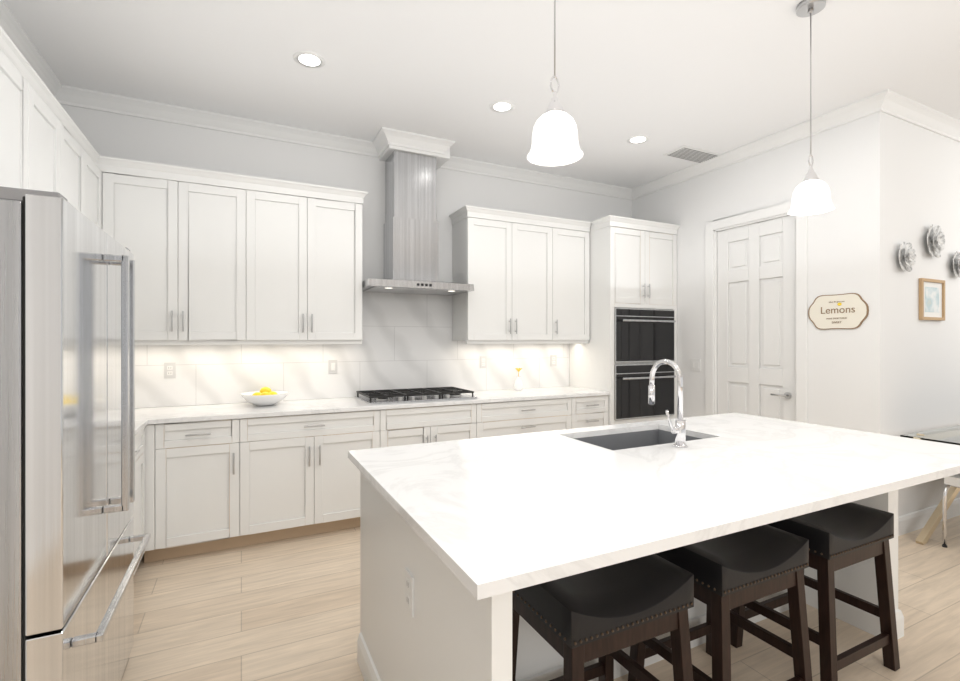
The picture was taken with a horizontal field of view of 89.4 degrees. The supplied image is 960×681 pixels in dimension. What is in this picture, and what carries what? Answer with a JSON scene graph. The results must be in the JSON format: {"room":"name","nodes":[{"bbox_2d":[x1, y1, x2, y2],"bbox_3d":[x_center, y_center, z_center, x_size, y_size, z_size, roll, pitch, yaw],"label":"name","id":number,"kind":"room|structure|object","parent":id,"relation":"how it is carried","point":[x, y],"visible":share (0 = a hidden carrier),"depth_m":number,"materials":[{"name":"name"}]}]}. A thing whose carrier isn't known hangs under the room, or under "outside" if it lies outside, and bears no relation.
{"room":"kitchen","nodes":[
{"label":"kitchen","id":0,"kind":"room"},
{"bbox_2d":[0,26,35,189],"bbox_3d":[-1.824,-0.571,1.500,0.347,1.202,1.018,0,0,-26],"label":"upper cabinet","id":1,"kind":"object","parent":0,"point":[17,76],"depth_m":1.94,"materials":[{"name":"white paint"}]},
{"bbox_2d":[36,73,87,217],"bbox_3d":[-2.223,-0.571,2.312,0.347,1.202,0.793,0,0,-26],"label":"upper cabinet","id":2,"kind":"object","parent":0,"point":[61,147],"depth_m":2.39,"materials":[{"name":"white paint"}]},
{"bbox_2d":[61,104,631,407],"bbox_3d":[-0.609,-0.150,4.465,5.550,3.100,0.150,0,0,-26],"label":"wall","id":3,"kind":"structure","parent":0,"point":[109,134],"depth_m":4.08,"materials":[{"name":"white paint"}]},
{"bbox_2d":[88,141,103,229],"bbox_3d":[-2.490,-0.571,2.855,0.347,1.202,0.417,0,0,-26],"label":"upper cabinet","id":4,"kind":"object","parent":3,"relation":"attached to","point":[95,161],"depth_m":3.01,"materials":[{"name":"white paint"}]},
{"bbox_2d":[104,156,179,344],"bbox_3d":[-2.318,-0.571,3.345,0.434,1.202,0.350,0,0,-26],"label":"upper cabinet","id":5,"kind":"object","parent":3,"relation":"attached to","point":[142,199],"depth_m":3.22,"materials":[{"name":"white paint"}]},
{"bbox_2d":[180,166,247,344],"bbox_3d":[-1.936,-0.571,3.533,0.416,1.202,0.350,0,0,-26],"label":"upper cabinet","id":6,"kind":"object","parent":3,"relation":"attached to","point":[223,258],"depth_m":3.38,"materials":[{"name":"white paint"}]},
{"bbox_2d":[248,175,363,344],"bbox_3d":[-1.378,-0.571,3.808,0.828,1.202,0.350,0,0,-26],"label":"upper cabinet","id":7,"kind":"object","parent":3,"relation":"attached to","point":[305,239],"depth_m":3.64,"materials":[{"name":"white paint"}]},
{"bbox_2d":[135,292,568,407],"bbox_3d":[-0.971,0.017,4.202,4.267,0.934,0.002,0,0,-26],"label":"backsplash","id":8,"kind":"structure","parent":3,"relation":"attached to","point":[408,342],"depth_m":4.18,"materials":[{"name":"tile"}]},
{"bbox_2d":[164,362,175,378],"bbox_3d":[-2.274,0.220,3.556,0.072,0.116,0.007,0,0,-26],"label":"electrical outlet","id":9,"kind":"object","parent":8,"relation":"attached to","point":[169,370],"visible":1,"depth_m":3.55,"materials":[{"name":"white plastic"}]},
{"bbox_2d":[329,360,336,373],"bbox_3d":[-1.233,0.220,4.068,0.072,0.116,0.008,0,0,-26],"label":"electrical outlet","id":10,"kind":"object","parent":8,"relation":"attached to","point":[332,366],"visible":1,"depth_m":4.07,"materials":[{"name":"white plastic"}]},
{"bbox_2d":[480,356,486,367],"bbox_3d":[0.032,0.210,4.691,0.072,0.116,0.007,0,0,-26],"label":"electrical outlet","id":11,"kind":"object","parent":8,"relation":"attached to","point":[483,361],"visible":1,"depth_m":4.69,"materials":[{"name":"white plastic"}]},
{"bbox_2d":[551,355,556,365],"bbox_3d":[0.768,0.210,5.053,0.072,0.116,0.007,0,0,-26],"label":"electrical outlet","id":12,"kind":"object","parent":8,"relation":"attached to","point":[553,360],"visible":1,"depth_m":5.05,"materials":[{"name":"white plastic"}]},
{"bbox_2d":[362,150,473,295],"bbox_3d":[-0.560,-1.004,4.123,0.900,1.181,0.500,0,0,-26],"label":"range hood","id":13,"kind":"object","parent":3,"relation":"attached to","point":[411,245],"depth_m":4.08,"materials":[{"name":"silver metal"}]},
{"bbox_2d":[449,205,556,343],"bbox_3d":[0.208,-0.571,4.567,0.927,1.202,0.384,0,0,-26],"label":"upper cabinet","id":14,"kind":"object","parent":3,"relation":"attached to","point":[527,275],"depth_m":4.42,"materials":[{"name":"white paint"}]},
{"bbox_2d":[557,217,591,343],"bbox_3d":[0.824,-0.571,4.870,0.446,1.202,0.384,0,0,-26],"label":"upper cabinet","id":15,"kind":"object","parent":3,"relation":"attached to","point":[573,236],"depth_m":4.75,"materials":[{"name":"white paint"}]},
{"bbox_2d":[3,0,959,188],"bbox_3d":[3.454,-1.750,1.644,10.350,0.100,8.900,0,0,-26],"label":"ceiling","id":16,"kind":"structure","parent":0,"point":[714,76],"depth_m":2.98,"materials":[{"name":"white paint"}]},
{"bbox_2d":[293,51,324,68],"bbox_3d":[-1.032,-1.697,2.936,0.184,0.006,0.184,0,0,-26],"label":"recessed light","id":17,"kind":"object","parent":16,"relation":"in","point":[308,59],"visible":1,"depth_m":2.93,"materials":[{"name":"white paint"}]},
{"bbox_2d":[0,0,959,199],"bbox_3d":[3.588,-1.637,1.598,10.150,0.125,8.700,0,0,-26],"label":"crown molding","id":18,"kind":"structure","parent":16,"relation":"attached to","point":[384,144],"depth_m":3.81,"materials":[{"name":"white paint"}]},
{"bbox_2d":[490,100,514,112],"bbox_3d":[0.161,-1.697,3.523,0.184,0.006,0.184,0,0,-26],"label":"recessed light","id":19,"kind":"object","parent":16,"relation":"in","point":[501,106],"visible":1,"depth_m":3.52,"materials":[{"name":"white paint"}]},
{"bbox_2d":[527,0,582,165],"bbox_3d":[0.266,-1.177,1.725,0.200,1.044,0.200,0,0,-26],"label":"pendant light","id":20,"kind":"object","parent":16,"relation":"hanging from","point":[555,138],"visible":1,"depth_m":1.69,"materials":[{"name":"white glass"}]},
{"bbox_2d":[627,135,648,143],"bbox_3d":[1.337,-1.697,4.101,0.184,0.006,0.184,0,0,-26],"label":"recessed light","id":21,"kind":"object","parent":16,"relation":"in","point":[638,139],"visible":1,"depth_m":4.09,"materials":[{"name":"white paint"}]},
{"bbox_2d":[663,145,719,162],"bbox_3d":[1.951,-1.695,4.437,0.500,0.008,0.240,0,0,-26],"label":"ceiling vent","id":22,"kind":"object","parent":16,"relation":"in","point":[690,154],"visible":0.96,"depth_m":4.42,"materials":[{"name":"white metal"}]},
{"bbox_2d":[787,0,834,215],"bbox_3d":[1.670,-1.177,2.449,0.200,1.044,0.200,0,0,-26],"label":"pendant light","id":23,"kind":"object","parent":16,"relation":"hanging from","point":[811,195],"visible":1,"depth_m":2.43,"materials":[{"name":"white glass"}]},
{"bbox_2d":[121,515,959,680],"bbox_3d":[3.454,1.440,1.644,10.350,0.080,8.900,0,0,-26],"label":"floor","id":24,"kind":"structure","parent":0,"point":[284,610],"depth_m":2.42,"materials":[{"name":"brown wood"}]},
{"bbox_2d":[0,186,150,680],"bbox_3d":[-1.616,0.500,1.590,0.783,1.800,0.956,0,0,-26],"label":"fridge","id":25,"kind":"object","parent":24,"relation":"on","point":[69,560],"visible":1,"depth_m":1.31,"materials":[{"name":"silver metal"}]},
{"bbox_2d":[132,420,147,573],"bbox_3d":[-2.111,0.943,2.430,0.657,0.915,0.904,0,0,-26],"label":"base cabinet","id":26,"kind":"object","parent":24,"relation":"on","point":[138,516],"visible":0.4,"depth_m":2.86,"materials":[{"name":"beige wood"}]},
{"bbox_2d":[135,407,166,562],"bbox_3d":[-2.443,0.943,3.124,0.668,0.916,0.634,0,0,-26],"label":"base cabinet","id":27,"kind":"object","parent":24,"relation":"on","point":[151,553],"depth_m":3.00,"materials":[{"name":"beige wood"}]},
{"bbox_2d":[159,403,242,559],"bbox_3d":[-1.965,0.943,3.360,0.540,0.916,0.634,0,0,-26],"label":"base cabinet","id":28,"kind":"object","parent":24,"relation":"on","point":[224,476],"depth_m":3.13,"materials":[{"name":"beige wood"}]},
{"bbox_2d":[243,397,382,545],"bbox_3d":[-1.301,0.943,3.686,0.940,0.916,0.634,0,0,-26],"label":"base cabinet","id":29,"kind":"object","parent":24,"relation":"on","point":[300,479],"depth_m":3.40,"materials":[{"name":"beige wood"}]},
{"bbox_2d":[240,387,288,405],"bbox_3d":[-1.614,0.418,3.642,0.336,0.133,0.336,0,0,-26],"label":"bowl","id":30,"kind":"object","parent":29,"relation":"on","point":[265,396],"visible":1,"depth_m":3.56,"materials":[{"name":"white ceramic"}]},
{"bbox_2d":[355,387,476,403],"bbox_3d":[-0.546,0.456,4.100,0.910,0.056,0.520,0,0,-26],"label":"cooktop","id":31,"kind":"object","parent":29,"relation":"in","point":[403,395],"visible":1,"depth_m":3.99,"materials":[{"name":"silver metal"}]},
{"bbox_2d":[383,394,478,446],"bbox_3d":[-0.520,0.943,4.070,0.800,0.916,0.634,0,0,-26],"label":"base cabinet","id":32,"kind":"object","parent":24,"relation":"on","point":[405,423],"depth_m":3.80,"materials":[{"name":"beige wood"}]},
{"bbox_2d":[463,387,574,437],"bbox_3d":[0.269,0.943,4.459,0.960,0.916,0.634,0,0,-26],"label":"base cabinet","id":33,"kind":"object","parent":24,"relation":"on","point":[528,410],"depth_m":4.22,"materials":[{"name":"beige wood"}]},
{"bbox_2d":[514,368,522,390],"bbox_3d":[0.374,0.376,4.698,0.090,0.216,0.090,0,0,-26],"label":"flower vase","id":34,"kind":"object","parent":33,"relation":"on","point":[518,384],"visible":1,"depth_m":4.67,"materials":[{"name":"white ceramic"}]},
{"bbox_2d":[547,386,609,427],"bbox_3d":[0.892,0.943,4.766,0.429,0.916,0.634,0,0,-26],"label":"base cabinet","id":35,"kind":"object","parent":24,"relation":"on","point":[591,406],"depth_m":4.51,"materials":[{"name":"beige wood"}]},
{"bbox_2d":[512,554,693,680],"bbox_3d":[0.375,1.071,1.617,0.502,0.663,0.442,0,0,-26],"label":"stool","id":36,"kind":"object","parent":24,"relation":"on","point":[603,615],"visible":0.73,"depth_m":1.50,"materials":[{"name":"black leather"}]},
{"bbox_2d":[569,215,679,424],"bbox_3d":[1.481,0.114,5.010,0.913,2.572,0.715,0,0,-26],"label":"tall cabinet","id":37,"kind":"object","parent":24,"relation":"on","point":[632,341],"visible":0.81,"depth_m":4.74,"materials":[{"name":"beige wood"}]},
{"bbox_2d":[348,413,959,680],"bbox_3d":[0.855,0.943,2.112,2.560,0.915,1.305,0,0,-26],"label":"kitchen island","id":38,"kind":"object","parent":24,"relation":"on","point":[461,540],"visible":0.85,"depth_m":1.65,"materials":[{"name":"stone"}]},
{"bbox_2d":[648,359,686,447],"bbox_3d":[0.853,0.286,2.275,0.121,0.397,0.218,0,0,-26],"label":"faucet","id":39,"kind":"object","parent":38,"relation":"on","point":[679,430],"visible":1,"depth_m":2.21,"materials":[{"name":"silver metal"}]},
{"bbox_2d":[628,525,811,680],"bbox_3d":[0.922,1.071,1.886,0.502,0.663,0.442,0,0,-26],"label":"stool","id":40,"kind":"object","parent":24,"relation":"on","point":[735,570],"visible":0.58,"depth_m":1.77,"materials":[{"name":"black leather"}]},
{"bbox_2d":[730,502,899,680],"bbox_3d":[1.469,1.071,2.155,0.502,0.663,0.442,0,0,-26],"label":"stool","id":41,"kind":"object","parent":24,"relation":"on","point":[842,536],"visible":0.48,"depth_m":2.03,"materials":[{"name":"black leather"}]},
{"bbox_2d":[900,425,959,544],"bbox_3d":[3.777,1.031,3.218,1.480,0.774,1.000,0,0,-26],"label":"dining table","id":42,"kind":"object","parent":24,"relation":"on","point":[949,435],"visible":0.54,"depth_m":3.39,"materials":[{"name":"clear glass"}]},
{"bbox_2d":[942,474,959,547],"bbox_3d":[3.477,1.160,3.193,0.527,0.480,0.488,0,0,-26],"label":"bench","id":43,"kind":"object","parent":24,"relation":"on","point":[952,481],"visible":0.98,"depth_m":3.28,"materials":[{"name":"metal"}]},
{"bbox_2d":[632,111,889,434],"bbox_3d":[2.322,-0.150,4.489,0.130,3.100,2.395,0,0,-26],"label":"wall","id":44,"kind":"structure","parent":0,"point":[849,369],"depth_m":3.68,"materials":[{"name":"white paint"}]},
{"bbox_2d":[690,359,699,370],"bbox_3d":[2.110,0.240,4.761,0.008,0.120,0.120,0,0,-26],"label":"switch plate","id":45,"kind":"object","parent":44,"relation":"attached to","point":[694,364],"visible":1,"depth_m":4.76,"materials":[{"name":"white plastic"}]},
{"bbox_2d":[717,215,794,420],"bbox_3d":[2.412,0.186,4.252,0.038,2.421,0.724,0,0,-26],"label":"door","id":46,"kind":"structure","parent":44,"relation":"attached to","point":[755,315],"depth_m":4.21,"materials":[{"name":"white paint"}]},
{"bbox_2d":[770,392,790,398],"bbox_3d":[2.481,0.450,4.001,0.058,0.054,0.137,0,0,-26],"label":"hardware piece","id":47,"kind":"object","parent":46,"relation":"attached to","point":[786,395],"visible":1,"depth_m":3.97,"materials":[{"name":"silver metal"}]},
{"bbox_2d":[705,201,807,422],"bbox_3d":[2.426,0.138,4.259,0.146,2.531,0.930,0,0,-26],"label":"door frame","id":48,"kind":"structure","parent":44,"relation":"attached to","point":[713,228],"depth_m":4.09,"materials":[{"name":"white paint"}]},
{"bbox_2d":[808,293,868,329],"bbox_3d":[2.667,-0.215,3.625,0.012,0.264,0.408,0,0,-26],"label":"sign","id":49,"kind":"object","parent":44,"relation":"attached to","point":[843,311],"visible":1,"depth_m":3.61,"materials":[{"name":"beige wood"}]},
{"bbox_2d":[890,115,959,516],"bbox_3d":[5.065,-0.150,4.576,4.870,3.100,0.130,0,0,-26],"label":"wall","id":50,"kind":"structure","parent":0,"point":[924,354],"depth_m":3.65,"materials":[{"name":"white paint"}]},
{"bbox_2d":[899,242,915,271],"bbox_3d":[3.060,-0.600,3.475,0.230,0.211,0.073,0,0,-26],"label":"artwork","id":51,"kind":"object","parent":50,"relation":"attached to","point":[907,255],"visible":1,"depth_m":3.47,"materials":[{"name":"ceramic"}]},
{"bbox_2d":[898,498,959,535],"bbox_3d":[5.032,1.335,4.479,5.014,0.130,0.014,0,0,-26],"label":"baseboard","id":52,"kind":"structure","parent":50,"relation":"attached to","point":[913,521],"depth_m":3.58,"materials":[{"name":"white paint"}]},
{"bbox_2d":[919,278,944,320],"bbox_3d":[3.443,-0.310,3.693,0.360,0.311,0.022,0,0,-26],"label":"picture frame","id":53,"kind":"object","parent":50,"relation":"attached to","point":[931,299],"visible":1,"depth_m":3.69,"materials":[{"name":"beige wood"}]},
{"bbox_2d":[927,224,944,257],"bbox_3d":[3.437,-0.750,3.660,0.270,0.247,0.076,0,0,-26],"label":"artwork","id":54,"kind":"object","parent":50,"relation":"attached to","point":[935,240],"visible":1,"depth_m":3.65,"materials":[{"name":"ceramic"}]},
{"bbox_2d":[953,251,959,277],"bbox_3d":[3.796,-0.600,3.838,0.230,0.211,0.073,0,0,-26],"label":"artwork","id":55,"kind":"object","parent":50,"relation":"attached to","point":[956,263],"visible":1,"depth_m":3.84,"materials":[{"name":"ceramic"}]}
]}

